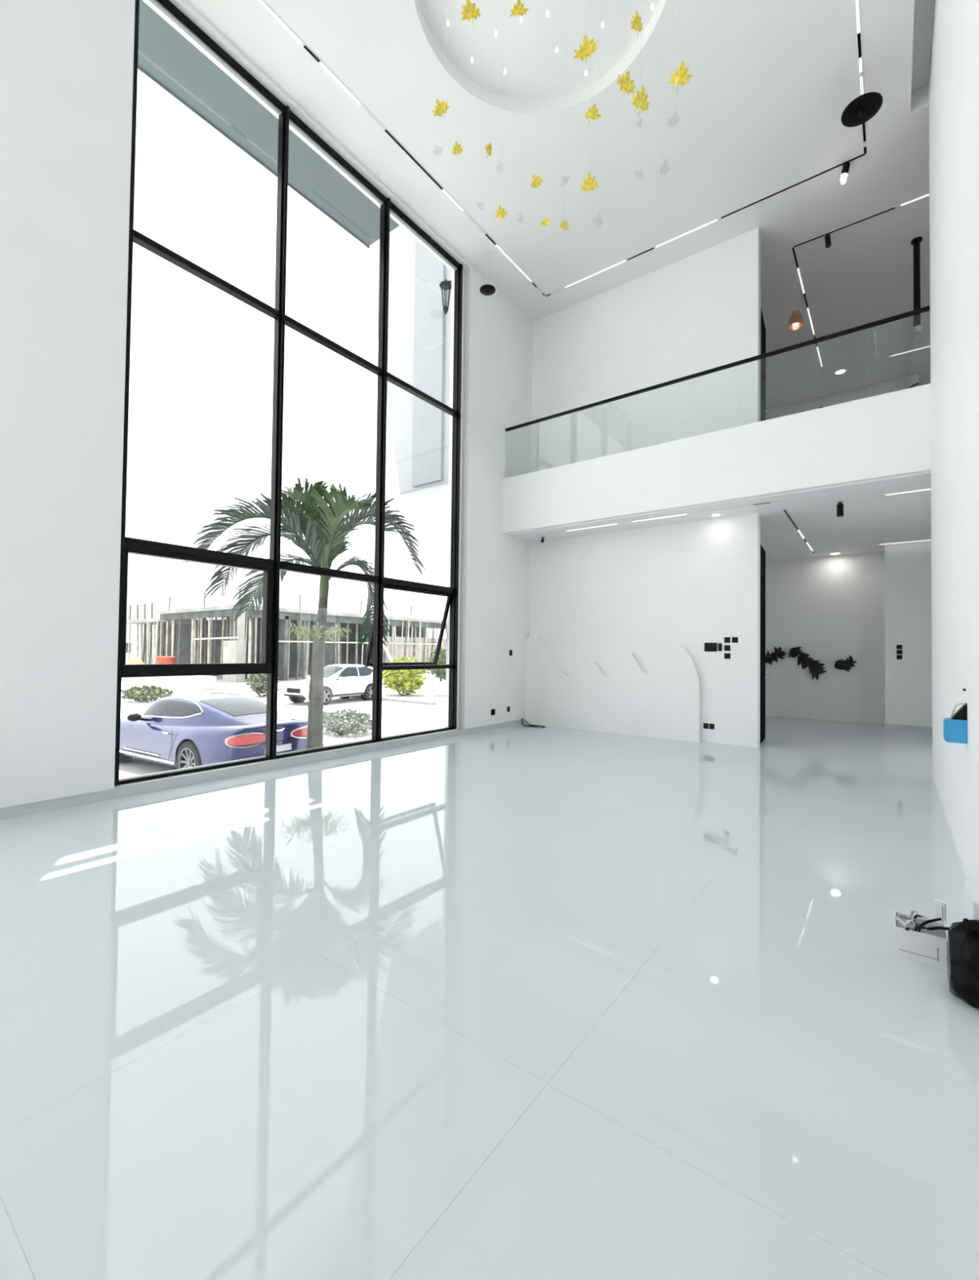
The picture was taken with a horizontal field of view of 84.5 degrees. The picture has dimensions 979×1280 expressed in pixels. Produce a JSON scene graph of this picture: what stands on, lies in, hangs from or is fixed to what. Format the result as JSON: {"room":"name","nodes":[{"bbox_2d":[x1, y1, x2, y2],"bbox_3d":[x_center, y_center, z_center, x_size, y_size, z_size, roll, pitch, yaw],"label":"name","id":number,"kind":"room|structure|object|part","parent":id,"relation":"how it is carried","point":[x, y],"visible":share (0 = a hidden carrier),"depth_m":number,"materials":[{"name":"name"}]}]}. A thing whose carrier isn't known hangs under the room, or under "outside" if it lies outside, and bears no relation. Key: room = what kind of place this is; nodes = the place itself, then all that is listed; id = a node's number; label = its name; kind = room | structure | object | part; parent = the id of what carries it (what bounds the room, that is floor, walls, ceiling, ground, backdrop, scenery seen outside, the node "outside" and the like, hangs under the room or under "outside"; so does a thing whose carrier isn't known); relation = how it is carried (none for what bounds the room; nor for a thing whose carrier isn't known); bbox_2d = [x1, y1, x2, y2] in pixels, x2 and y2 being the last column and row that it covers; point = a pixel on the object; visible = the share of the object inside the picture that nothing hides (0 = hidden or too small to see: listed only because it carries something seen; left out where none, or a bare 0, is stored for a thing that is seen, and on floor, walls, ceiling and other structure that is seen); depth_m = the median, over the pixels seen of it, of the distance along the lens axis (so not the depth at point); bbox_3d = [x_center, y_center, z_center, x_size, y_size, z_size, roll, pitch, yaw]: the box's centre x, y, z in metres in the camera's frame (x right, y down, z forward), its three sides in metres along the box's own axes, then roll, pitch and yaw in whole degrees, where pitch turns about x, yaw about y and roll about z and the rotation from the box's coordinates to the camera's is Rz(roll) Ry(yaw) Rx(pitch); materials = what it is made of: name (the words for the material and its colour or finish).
{"room":"empty living room","nodes":[
{"label":"empty living room","id":0,"kind":"room"},
{"bbox_2d":[0,0,532,808],"bbox_3d":[-3.027,-2.634,6.134,0.320,8.150,12.470,0,-1,37],"label":"wall","id":1,"kind":"structure","parent":0,"point":[66,66],"depth_m":4.94,"materials":[{"name":"white paint"}]},
{"bbox_2d":[0,719,524,819],"bbox_3d":[-3.083,1.490,6.051,0.308,0.100,12.470,0,-1,37],"label":"baseboard","id":2,"kind":"structure","parent":1,"relation":"attached to","point":[12,811],"depth_m":5.88,"materials":[{"name":"grey tile"}]},
{"bbox_2d":[114,0,462,788],"bbox_3d":[-2.201,-2.572,7.407,0.491,8.100,5.102,0,-1,37],"label":"window","id":3,"kind":"structure","parent":1,"relation":"in","point":[271,567],"depth_m":6.63,"materials":[{"name":"black metal"}]},
{"bbox_3d":[-3.608,-0.335,5.312,0.100,1.155,0.030,0,-2,37],"label":"casement frame","id":4,"kind":"part","parent":3,"relation":"part of","materials":[{"name":"black metal"}]},
{"bbox_3d":[-3.151,0.291,5.921,0.100,0.060,1.582,0,-2,37],"label":"casement frame","id":5,"kind":"part","parent":3,"relation":"part of","materials":[{"name":"black metal"}]},
{"bbox_3d":[-3.151,-0.872,5.926,0.100,0.045,1.475,0,-2,37],"label":"casement frame","id":6,"kind":"part","parent":3,"relation":"part of","materials":[{"name":"black metal"}]},
{"bbox_3d":[-2.693,-0.298,6.536,0.100,1.155,0.078,0,-2,37],"label":"casement frame","id":7,"kind":"part","parent":3,"relation":"part of","materials":[{"name":"black metal"}]},
{"bbox_3d":[-2.116,1.473,7.221,0.155,0.006,5.100,0,-2,37],"label":"sill plate","id":8,"kind":"part","parent":3,"relation":"part of","materials":[{"name":"black metal"}]},
{"bbox_3d":[-1.408,0.391,8.813,0.050,0.055,1.480,18,10,36],"label":"sash rail","id":9,"kind":"part","parent":3,"relation":"part of","materials":[{"name":"black metal"}]},
{"bbox_3d":[-1.141,-0.785,8.649,0.050,0.050,1.480,18,10,36],"label":"sash rail","id":10,"kind":"part","parent":3,"relation":"part of","materials":[{"name":"black metal"}]},
{"bbox_2d":[490,708,494,715],"bbox_3d":[0.068,1.335,9.976,0.016,0.110,0.120,0,-1,37],"label":"wall socket","id":11,"kind":"object","parent":1,"relation":"attached to","point":[492,711],"visible":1,"depth_m":9.95,"materials":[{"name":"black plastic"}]},
{"bbox_2d":[137,0,399,248],"bbox_3d":[-4.506,-6.924,5.170,0.870,0.290,9.350,0,-1,37],"label":"eave","id":12,"kind":"object","parent":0,"point":[165,55],"visible":0.7,"depth_m":6.99,"materials":[{"name":"grey paint"}]},
{"bbox_3d":[-4.846,-6.922,5.424,0.020,0.290,9.350,0,-2,37],"label":"trim","id":13,"kind":"part","parent":12,"relation":"part of","materials":[{"name":"grey paint"}]},
{"bbox_2d":[0,715,978,1279],"bbox_3d":[1.551,1.713,5.658,8.300,0.250,17.800,0,-1,37],"label":"floor","id":14,"kind":"structure","parent":0,"point":[520,1002],"depth_m":2.10,"materials":[{"name":"tile"}]},
{"bbox_2d":[521,718,545,727],"bbox_3d":[0.818,1.617,10.499,0.609,0.128,0.169,0,-2,43],"label":"cable","id":15,"kind":"object","parent":14,"relation":"on","point":[531,725],"visible":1,"depth_m":10.49,"materials":[{"name":"black plastic"}]},
{"bbox_2d":[893,911,949,970],"bbox_3d":[2.119,1.444,2.642,0.219,0.175,0.262,0,-1,37],"label":"carton","id":16,"kind":"object","parent":14,"relation":"on","point":[917,939],"visible":0.96,"depth_m":2.58,"materials":[{"name":"white cardboard"}]},
{"bbox_2d":[934,899,946,925],"bbox_3d":[2.361,1.453,2.823,0.044,0.170,0.022,0,-1,37],"label":"batten","id":17,"kind":"object","parent":16,"relation":"in","point":[940,905],"visible":0.6,"depth_m":2.82,"materials":[{"name":"white plastic"}]},
{"bbox_2d":[946,918,978,1009],"bbox_3d":[2.081,1.352,2.304,0.183,0.339,0.317,0,-1,37],"label":"bag","id":18,"kind":"object","parent":14,"relation":"on","point":[962,943],"visible":1,"depth_m":2.25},
{"bbox_2d":[964,876,978,919],"bbox_3d":[2.332,1.363,2.562,0.080,0.340,0.360,0,-1,37],"label":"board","id":19,"kind":"object","parent":14,"relation":"on","point":[971,885],"visible":0.5,"depth_m":2.57,"materials":[{"name":"white"}]},
{"bbox_2d":[185,0,933,408],"bbox_3d":[2.754,-6.819,7.139,8.500,0.400,21.300,0,-1,37],"label":"ceiling","id":20,"kind":"structure","parent":0,"point":[758,114],"depth_m":7.25,"materials":[{"name":"white paint"}]},
{"bbox_2d":[258,0,546,295],"bbox_3d":[-2.324,-6.703,5.749,0.038,0.014,11.300,0,-1,37],"label":"recessed light","id":21,"kind":"object","parent":20,"relation":"in","point":[264,3],"visible":1,"depth_m":6.99,"materials":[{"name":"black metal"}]},
{"bbox_2d":[480,251,495,295],"bbox_3d":[-0.028,-6.240,9.177,0.270,0.710,0.270,0,-1,37],"label":"pendant","id":22,"kind":"object","parent":20,"relation":"hanging from","point":[487,289],"visible":1,"depth_m":9.16,"materials":[{"name":"black metal"}]},
{"bbox_3d":[-0.028,-6.285,9.178,0.007,0.610,0.007,0,-1,14],"label":"rod","id":23,"kind":"part","parent":22,"relation":"part of","materials":[{"name":"white metal"}]},
{"bbox_2d":[426,0,693,231],"bbox_3d":[0.508,-5.376,5.465,2.480,2.949,2.480,1,-1,-3],"label":"chandelier","id":24,"kind":"object","parent":20,"relation":"hanging from","point":[537,47],"visible":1,"depth_m":6.04,"materials":[{"name":"yellow metal"}]},
{"bbox_3d":[0.526,-6.845,5.495,2.480,0.010,2.480,0,-2,37],"label":"ceiling plate","id":25,"kind":"part","parent":24,"relation":"part of","materials":[{"name":"white paint"}]},
{"bbox_2d":[545,152,864,296],"bbox_3d":[3.080,-6.436,8.785,5.010,0.289,0.114,0,-1,37],"label":"recessed light","id":26,"kind":"object","parent":20,"relation":"in","point":[861,154],"depth_m":8.17,"materials":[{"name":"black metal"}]},
{"bbox_3d":[4.886,-6.365,7.439,0.068,0.135,0.066,0,-2,37],"label":"bulb","id":27,"kind":"part","parent":26,"relation":"part of","materials":[{"name":"white glass"}]},
{"bbox_3d":[4.903,-6.435,7.422,0.089,0.275,0.115,2,-2,-39],"label":"spotlight","id":28,"kind":"part","parent":26,"relation":"part of","materials":[{"name":"black metal"}]},
{"bbox_2d":[787,285,803,330],"bbox_3d":[5.652,-6.154,9.948,0.250,0.740,0.250,0,-1,37],"label":"pendant","id":29,"kind":"object","parent":20,"relation":"hanging from","point":[795,322],"visible":1,"depth_m":9.91,"materials":[{"name":"metal"}]},
{"bbox_3d":[5.649,-5.939,9.944,0.250,0.310,0.250,0,-2,37],"label":"lamp shade","id":30,"kind":"part","parent":29,"relation":"part of","materials":[{"name":"orange glass"}]},
{"bbox_2d":[791,247,824,372],"bbox_3d":[6.538,-6.486,10.963,0.038,0.014,4.930,0,-1,37],"label":"recessed light","id":31,"kind":"object","parent":20,"relation":"in","point":[793,248],"visible":0.96,"depth_m":10.37,"materials":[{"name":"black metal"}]},
{"bbox_2d":[834,368,846,374],"bbox_3d":[8.397,-6.415,12.899,0.240,0.028,0.240,0,-1,37],"label":"recessed light","id":32,"kind":"object","parent":20,"relation":"in","point":[840,371],"visible":1,"depth_m":12.88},
{"bbox_2d":[854,0,862,72],"bbox_3d":[4.057,-6.622,5.916,0.038,0.014,0.858,0,-1,37],"label":"recessed light","id":33,"kind":"object","parent":20,"relation":"in","point":[859,45],"depth_m":5.89,"materials":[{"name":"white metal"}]},
{"bbox_2d":[793,193,928,248],"bbox_3d":[6.217,-6.442,8.096,2.900,0.229,0.084,0,-1,37],"label":"track light","id":34,"kind":"object","parent":20,"relation":"in","point":[926,194],"depth_m":8.53,"materials":[{"name":"black metal"}]},
{"bbox_3d":[5.445,-6.432,8.673,0.094,0.215,0.084,0,-1,37],"label":"spotlight","id":35,"kind":"part","parent":34,"relation":"part of","materials":[{"name":"black metal"}]},
{"bbox_2d":[858,75,863,94],"bbox_3d":[4.427,-6.607,6.411,0.038,0.014,0.251,0,-1,37],"label":"recessed light","id":36,"kind":"object","parent":20,"relation":"in","point":[860,77],"depth_m":6.42,"materials":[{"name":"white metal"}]},
{"bbox_2d":[840,70,882,127],"bbox_3d":[4.329,-6.348,6.271,0.400,0.510,0.400,0,-1,37],"label":"pendant","id":37,"kind":"object","parent":20,"relation":"hanging from","point":[865,106],"visible":1,"depth_m":6.25,"materials":[{"name":"black metal"}]},
{"bbox_3d":[4.327,-6.123,6.267,0.064,0.061,0.064,0,-2,37],"label":"knob","id":38,"kind":"part","parent":37,"relation":"part of","materials":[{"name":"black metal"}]},
{"bbox_2d":[862,122,866,154],"bbox_3d":[4.925,-6.587,7.078,0.038,0.014,0.517,0,-1,37],"label":"recessed light","id":39,"kind":"object","parent":20,"relation":"in","point":[864,131],"depth_m":7.07,"materials":[{"name":"black metal"}]},
{"bbox_2d":[888,345,929,356],"bbox_3d":[9.673,-6.431,11.758,1.550,0.014,0.038,0,-1,37],"label":"recessed light","id":40,"kind":"object","parent":20,"relation":"in","point":[928,345],"visible":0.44,"depth_m":11.99,"materials":[{"name":"white plastic"}]},
{"bbox_2d":[910,236,923,341],"bbox_3d":[6.962,-5.695,8.780,0.160,1.675,0.160,0,-1,37],"label":"pendant","id":41,"kind":"object","parent":20,"relation":"hanging from","point":[917,328],"visible":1,"depth_m":8.75,"materials":[{"name":"black metal"}]},
{"bbox_2d":[528,226,760,747],"bbox_3d":[2.462,-2.438,9.935,4.560,8.250,0.200,0,-1,37],"label":"wall","id":42,"kind":"structure","parent":0,"point":[601,598],"depth_m":9.43,"materials":[{"name":"white paint"}]},
{"bbox_2d":[524,633,701,742],"bbox_3d":[2.118,0.779,9.902,3.390,1.810,0.109,0,-1,37],"label":"relief","id":43,"kind":"object","parent":42,"relation":"attached to","point":[664,703],"visible":1,"depth_m":9.65,"materials":[{"name":"white paint"}]},
{"bbox_2d":[702,723,714,729],"bbox_3d":[3.596,1.415,8.837,0.170,0.090,0.016,0,-1,37],"label":"wall socket","id":44,"kind":"object","parent":42,"relation":"attached to","point":[705,726],"visible":1,"depth_m":8.84,"materials":[{"name":"black plastic"}]},
{"bbox_3d":[3.561,1.415,8.865,0.080,0.090,0.012,0,-2,37],"label":"plate","id":45,"kind":"part","parent":44,"relation":"part of","materials":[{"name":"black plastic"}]},
{"bbox_3d":[3.633,1.414,8.811,0.080,0.090,0.012,0,-2,37],"label":"plate","id":46,"kind":"part","parent":44,"relation":"part of","materials":[{"name":"black plastic"}]},
{"bbox_2d":[704,642,721,651],"bbox_3d":[3.662,0.117,8.827,0.275,0.145,0.016,0,-1,37],"label":"control panel","id":47,"kind":"object","parent":42,"relation":"attached to","point":[708,646],"visible":1,"depth_m":8.83,"materials":[{"name":"black plastic"}]},
{"bbox_3d":[3.749,0.117,8.764,0.060,0.125,0.012,0,-2,37],"label":"plate","id":48,"kind":"part","parent":47,"relation":"part of","materials":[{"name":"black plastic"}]},
{"bbox_2d":[724,644,729,650],"bbox_3d":[3.836,0.129,8.696,0.090,0.090,0.016,0,-1,37],"label":"light switch","id":49,"kind":"object","parent":42,"relation":"attached to","point":[726,647],"visible":1,"depth_m":8.69,"materials":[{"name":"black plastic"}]},
{"bbox_2d":[724,653,729,658],"bbox_3d":[3.834,0.259,8.693,0.090,0.090,0.016,0,-1,37],"label":"light switch","id":50,"kind":"object","parent":42,"relation":"attached to","point":[726,655],"visible":1,"depth_m":8.69,"materials":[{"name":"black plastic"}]},
{"bbox_2d":[724,636,729,642],"bbox_3d":[3.838,-0.001,8.699,0.090,0.090,0.016,0,-1,37],"label":"light switch","id":51,"kind":"object","parent":42,"relation":"attached to","point":[726,639],"visible":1,"depth_m":8.69,"materials":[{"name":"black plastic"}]},
{"bbox_2d":[731,636,737,642],"bbox_3d":[3.930,-0.001,8.630,0.090,0.090,0.016,0,-1,37],"label":"light switch","id":52,"kind":"object","parent":42,"relation":"attached to","point":[734,639],"visible":1,"depth_m":8.63,"materials":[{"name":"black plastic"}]},
{"bbox_2d":[760,543,768,743],"bbox_3d":[4.558,0.064,8.978,0.106,3.240,0.911,0,-1,32],"label":"door","id":53,"kind":"structure","parent":42,"relation":"in","point":[762,553],"depth_m":9.03,"materials":[{"name":"black metal"}]},
{"bbox_2d":[760,308,768,421],"bbox_3d":[4.610,-4.202,9.068,0.106,2.526,0.911,0,-1,32],"label":"door","id":54,"kind":"structure","parent":42,"relation":"in","point":[762,392],"depth_m":9.09,"materials":[{"name":"black laminate"}]},
{"bbox_2d":[502,383,931,560],"bbox_3d":[6.332,-2.440,11.638,8.080,1.060,9.500,0,-1,37],"label":"balcony slab","id":55,"kind":"object","parent":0,"point":[854,453],"visible":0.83,"depth_m":8.10,"materials":[{"name":"white paint"}]},
{"bbox_2d":[537,499,787,534],"bbox_3d":[2.592,-2.004,8.988,4.200,0.014,0.038,0,-1,37],"label":"track light","id":56,"kind":"object","parent":55,"relation":"attached to","point":[781,500],"visible":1,"depth_m":8.79,"materials":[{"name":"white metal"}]},
{"bbox_2d":[711,513,720,515],"bbox_3d":[3.613,-1.992,8.600,0.150,0.028,0.150,0,-1,37],"label":"recessed light","id":57,"kind":"object","parent":55,"relation":"attached to","point":[712,514],"visible":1,"depth_m":8.57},
{"bbox_2d":[505,305,929,431],"bbox_3d":[2.829,-3.567,8.434,6.299,0.975,0.050,0,-1,37],"label":"handrail","id":58,"kind":"object","parent":55,"relation":"on","point":[925,308],"visible":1,"depth_m":7.82,"materials":[{"name":"black metal"}]},
{"bbox_2d":[782,509,814,553],"bbox_3d":[5.796,-1.943,10.000,0.041,0.014,4.340,0,-1,36],"label":"track light","id":59,"kind":"object","parent":55,"relation":"attached to","point":[784,510],"visible":1,"depth_m":9.51,"materials":[{"name":"black metal"}]},
{"bbox_2d":[829,551,840,554],"bbox_3d":[7.525,-1.879,11.728,0.220,0.028,0.220,0,-1,37],"label":"recessed light","id":60,"kind":"object","parent":55,"relation":"attached to","point":[835,553],"visible":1,"depth_m":11.67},
{"bbox_2d":[836,502,843,516],"bbox_3d":[5.071,-1.885,7.793,0.084,0.213,0.084,0,-1,37],"label":"spotlight","id":61,"kind":"object","parent":55,"relation":"attached to","point":[840,506],"visible":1,"depth_m":7.76,"materials":[{"name":"black plastic"}]},
{"bbox_2d":[846,539,931,547],"bbox_3d":[8.230,-1.905,10.391,2.250,0.014,0.038,0,-1,37],"label":"track light","id":62,"kind":"object","parent":55,"relation":"attached to","point":[923,540],"visible":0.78,"depth_m":10.57,"materials":[{"name":"white plastic"}]},
{"bbox_2d":[880,488,930,495],"bbox_3d":[6.069,-2.003,6.975,1.620,0.014,0.038,0,-1,37],"label":"track light","id":63,"kind":"object","parent":55,"relation":"attached to","point":[926,488],"visible":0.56,"depth_m":7.29,"materials":[{"name":"white plastic"}]},
{"bbox_2d":[907,382,919,388],"bbox_3d":[10.063,-4.471,12.969,0.446,3.388,0.060,0,-1,37],"label":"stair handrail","id":64,"kind":"object","parent":55,"relation":"on","point":[916,384],"visible":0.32,"depth_m":12.90,"materials":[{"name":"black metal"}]},
{"bbox_2d":[765,373,919,420],"bbox_3d":[9.578,-4.629,14.336,6.200,3.510,1.400,0,-1,37],"label":"wall","id":65,"kind":"structure","parent":0,"point":[903,383],"depth_m":13.85,"materials":[{"name":"white paint"}]},
{"bbox_2d":[764,540,932,727],"bbox_3d":[7.896,-0.055,11.396,5.000,3.680,1.100,0,-1,37],"label":"wall","id":66,"kind":"structure","parent":0,"point":[861,606],"depth_m":11.77,"materials":[{"name":"white paint"}]},
{"bbox_2d":[764,646,786,665],"bbox_3d":[6.657,0.369,12.615,0.571,0.450,0.209,0,-1,37],"label":"leaf sculpture","id":67,"kind":"object","parent":66,"relation":"attached to","point":[778,653],"visible":0.86,"depth_m":12.56,"materials":[{"name":"black metal"}]},
{"bbox_2d":[787,646,826,680],"bbox_3d":[7.180,0.533,12.183,0.787,0.763,0.268,0,-1,37],"label":"leaf sculpture","id":68,"kind":"object","parent":66,"relation":"attached to","point":[815,668],"visible":1,"depth_m":12.14,"materials":[{"name":"black metal"}]},
{"bbox_2d":[833,654,857,672],"bbox_3d":[7.782,0.514,11.773,0.440,0.378,0.204,0,-1,37],"label":"leaf sculpture","id":69,"kind":"object","parent":66,"relation":"attached to","point":[839,664],"visible":1,"depth_m":11.72,"materials":[{"name":"black metal"}]},
{"bbox_2d":[896,644,902,659],"bbox_3d":[8.045,0.241,10.579,0.077,0.273,0.016,0,-1,37],"label":"wall switch","id":70,"kind":"object","parent":66,"relation":"attached to","point":[898,646],"visible":1,"depth_m":10.57,"materials":[{"name":"black plastic"}]},
{"bbox_3d":[8.046,0.337,10.578,0.090,0.085,0.012,0,-2,37],"label":"plate","id":71,"kind":"part","parent":70,"relation":"part of","materials":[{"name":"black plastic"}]},
{"bbox_2d":[884,723,932,733],"bbox_3d":[8.527,1.713,10.175,1.735,0.110,0.015,0,-1,37],"label":"baseboard","id":72,"kind":"structure","parent":66,"relation":"attached to","point":[887,726],"depth_m":10.46,"materials":[{"name":"grey tile"}]},
{"bbox_2d":[928,0,978,879],"bbox_3d":[1.983,-2.763,1.847,0.220,8.550,11.600,0,-1,37],"label":"wall","id":73,"kind":"structure","parent":0,"point":[953,74],"depth_m":3.96,"materials":[{"name":"white paint"}]},
{"bbox_2d":[942,702,967,743],"bbox_3d":[3.020,0.532,3.496,0.112,0.256,0.120,0,-1,37],"label":"wall holder","id":74,"kind":"object","parent":73,"relation":"attached to","point":[954,726],"visible":1,"depth_m":3.45,"materials":[{"name":"blue plastic"}]},
{"label":"outside","id":75,"kind":"structure","parent":0,"visible":0},
{"bbox_2d":[119,675,445,778],"bbox_3d":[-14.189,4.341,97.908,260.000,0.200,260.000,0,-1,37],"label":"ground","id":76,"kind":"structure","parent":75,"point":[397,717],"depth_m":21.39,"materials":[{"name":"concrete"}]},
{"bbox_2d":[125,655,145,664],"bbox_3d":[-27.766,2.057,42.188,4.007,1.700,2.471,0,-1,37],"label":"heap","id":77,"kind":"object","parent":76,"relation":"on","point":[135,660],"visible":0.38,"depth_m":41.73,"materials":[{"name":"beige sand"}]},
{"bbox_2d":[125,623,156,664],"bbox_3d":[-49.013,0.529,74.726,13.200,5.600,9.200,0,-1,17],"label":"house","id":78,"kind":"structure","parent":76,"relation":"on","point":[133,627],"depth_m":69.85,"materials":[{"name":"white concrete"}]},
{"bbox_3d":[-46.939,1.002,69.836,0.900,1.100,0.020,0,-1,17],"label":"pane","id":79,"kind":"part","parent":78,"relation":"part of","materials":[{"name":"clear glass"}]},
{"bbox_2d":[120,684,173,702],"bbox_3d":[-14.880,2.355,23.440,1.985,0.807,2.580,2,-2,-39],"label":"hedge","id":80,"kind":"object","parent":76,"relation":"on","point":[151,692],"visible":0.99,"depth_m":23.00,"materials":[{"name":"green plant"}]},
{"bbox_2d":[126,680,181,693],"bbox_3d":[-18.789,2.487,30.091,6.219,0.550,1.654,0,-1,37],"label":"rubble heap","id":81,"kind":"object","parent":76,"relation":"on","point":[148,682],"visible":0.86,"depth_m":29.39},
{"bbox_2d":[155,655,175,664],"bbox_3d":[-24.483,2.052,40.726,1.343,1.728,1.343,0,-1,37],"label":"drum","id":82,"kind":"object","parent":76,"relation":"on","point":[159,660],"visible":0.41,"depth_m":40.23,"materials":[{"name":"red paint"}]},
{"bbox_2d":[121,675,216,689],"bbox_3d":[-20.864,2.450,34.292,13.500,0.750,0.250,0,-1,37],"label":"wall","id":83,"kind":"structure","parent":76,"relation":"on","point":[199,682],"depth_m":32.00,"materials":[{"name":"white concrete"}]},
{"bbox_2d":[119,692,307,769],"bbox_3d":[-5.819,1.815,10.857,5.045,1.489,2.342,0,-1,32],"label":"coupe","id":84,"kind":"object","parent":76,"relation":"on","point":[181,731],"visible":0.75,"depth_m":9.71,"materials":[{"name":"blue paint"}]},
{"bbox_2d":[126,713,141,721],"bbox_3d":[-6.715,1.462,10.190,0.144,0.154,0.241,0,-1,32],"label":"mirror","id":85,"kind":"object","parent":84,"relation":"attached to","point":[133,717],"depth_m":10.14,"materials":[{"name":"black plastic"}]},
{"bbox_3d":[-6.427,2.182,10.066,2.060,0.046,0.025,0,-1,32],"label":"sill trim","id":86,"kind":"part","parent":84,"relation":"part of","materials":[{"name":"silver metal"}]},
{"bbox_3d":[-5.939,1.295,10.096,1.905,0.423,0.258,0,-1,32],"label":"window trim","id":87,"kind":"part","parent":84,"relation":"part of","materials":[{"name":"silver metal"}]},
{"bbox_2d":[224,733,266,746],"bbox_3d":[-4.068,1.677,9.064,0.134,0.214,0.700,0,-2,44],"label":"tail lamp","id":88,"kind":"object","parent":84,"relation":"on","point":[230,740],"depth_m":8.97,"materials":[{"name":"red plastic"}]},
{"bbox_3d":[-4.037,1.677,9.045,0.097,0.236,0.711,0,-2,43],"label":"lamp trim","id":89,"kind":"part","parent":84,"relation":"part of","materials":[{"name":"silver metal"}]},
{"bbox_3d":[-5.170,1.330,11.312,1.905,0.423,0.258,0,-1,32],"label":"window trim","id":90,"kind":"part","parent":84,"relation":"part of","materials":[{"name":"silver metal"}]},
{"bbox_3d":[-3.737,1.923,9.538,0.026,0.113,0.536,0,-1,32],"label":"number plate","id":91,"kind":"part","parent":84,"relation":"part of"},
{"bbox_2d":[289,726,306,737],"bbox_3d":[-3.445,1.705,10.050,0.134,0.214,0.700,0,-1,21],"label":"tail lamp","id":92,"kind":"object","parent":84,"relation":"attached to","point":[295,731],"depth_m":9.86,"materials":[{"name":"red plastic"}]},
{"bbox_3d":[-3.415,1.705,10.031,0.097,0.236,0.711,0,-1,21],"label":"lamp trim","id":93,"kind":"part","parent":84,"relation":"part of","materials":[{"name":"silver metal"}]},
{"bbox_2d":[245,673,279,696],"bbox_3d":[-11.176,2.108,26.505,1.526,1.470,1.560,0,-1,37],"label":"bush","id":94,"kind":"object","parent":76,"relation":"on","point":[262,677],"visible":0.62,"depth_m":26.19,"materials":[{"name":"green plant"}]},
{"bbox_2d":[125,589,446,682],"bbox_3d":[-19.570,-0.057,53.478,24.210,6.607,23.800,0,-1,37],"label":"building","id":95,"kind":"structure","parent":76,"relation":"on","point":[180,634],"depth_m":45.38,"materials":[{"name":"concrete"}]},
{"bbox_2d":[184,477,426,749],"bbox_3d":[-3.193,-0.113,9.956,4.042,5.316,2.970,1,-1,-5],"label":"palm tree","id":96,"kind":"object","parent":76,"relation":"on","point":[324,530],"visible":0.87,"depth_m":9.71,"materials":[{"name":"green plant"}]},
{"bbox_2d":[280,620,355,646],"bbox_3d":[-3.168,-0.104,9.862,1.265,0.465,1.350,0,-1,37],"label":"clump","id":97,"kind":"object","parent":96,"relation":"attached to","point":[305,633],"visible":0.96,"depth_m":9.70,"materials":[{"name":"green plant"}]},
{"bbox_2d":[283,663,382,705],"bbox_3d":[-7.032,1.966,24.503,2.279,1.732,4.580,0,-1,31],"label":"suv","id":98,"kind":"object","parent":76,"relation":"on","point":[344,681],"visible":0.78,"depth_m":23.85,"materials":[{"name":"white paint"}]},
{"bbox_2d":[286,688,300,693],"bbox_3d":[-8.182,2.122,22.571,0.857,0.204,0.092,0,-1,31],"label":"grille","id":99,"kind":"object","parent":98,"relation":"attached to","point":[289,691],"depth_m":22.52,"materials":[{"name":"black plastic"}]},
{"bbox_3d":[-6.192,2.421,24.019,0.061,0.061,2.244,0,-1,31],"label":"sill trim","id":100,"kind":"part","parent":98,"relation":"part of","materials":[{"name":"black plastic"}]},
{"bbox_2d":[322,708,371,735],"bbox_3d":[-4.034,2.304,15.144,2.108,0.779,1.552,0,-1,37],"label":"bush","id":101,"kind":"object","parent":76,"relation":"on","point":[346,726],"visible":0.92,"depth_m":14.74,"materials":[{"name":"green plant"}]},
{"bbox_2d":[277,688,435,705],"bbox_3d":[-8.037,2.781,27.565,14.100,0.120,0.250,0,-1,37],"label":"kerb","id":102,"kind":"object","parent":76,"relation":"on","point":[420,702],"visible":0.36,"depth_m":24.32,"materials":[{"name":"grey concrete"}]},
{"bbox_2d":[382,656,426,695],"bbox_3d":[-4.472,1.911,28.265,2.549,2.107,2.508,1,-1,-27],"label":"shrub","id":103,"kind":"object","parent":76,"relation":"on","point":[409,680],"visible":0.77,"depth_m":27.71,"materials":[{"name":"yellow plant"}]},
{"bbox_2d":[382,657,439,679],"bbox_3d":[-6.724,2.371,44.933,5.586,1.700,5.471,1,-1,-12],"label":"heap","id":104,"kind":"object","parent":76,"relation":"on","point":[429,677],"visible":0.16,"depth_m":43.79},
{"bbox_2d":[424,648,446,681],"bbox_3d":[-2.186,1.658,28.589,2.463,2.629,2.419,0,-1,37],"label":"bush","id":105,"kind":"object","parent":76,"relation":"on","point":[440,673],"visible":0.27,"depth_m":28.05,"materials":[{"name":"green plant"}]},
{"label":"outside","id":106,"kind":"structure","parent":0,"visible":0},
{"bbox_2d":[364,225,451,510],"bbox_3d":[-0.356,-6.659,13.225,3.830,7.240,4.570,0,-1,37],"label":"exterior wall","id":107,"kind":"structure","parent":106,"point":[419,328],"depth_m":11.23,"materials":[{"name":"white paint"}]},
{"bbox_3d":[-1.237,-6.515,11.069,0.800,6.640,0.070,0,-2,37],"label":"panel","id":108,"kind":"part","parent":107,"relation":"part of","materials":[{"name":"white paint"}]},
{"bbox_2d":[439,278,451,314],"bbox_3d":[-0.755,-6.655,10.465,0.450,0.706,0.242,1,-1,-32],"label":"wall lantern","id":109,"kind":"object","parent":107,"relation":"attached to","point":[446,285],"visible":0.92,"depth_m":10.37,"materials":[{"name":"black metal"}]}
]}

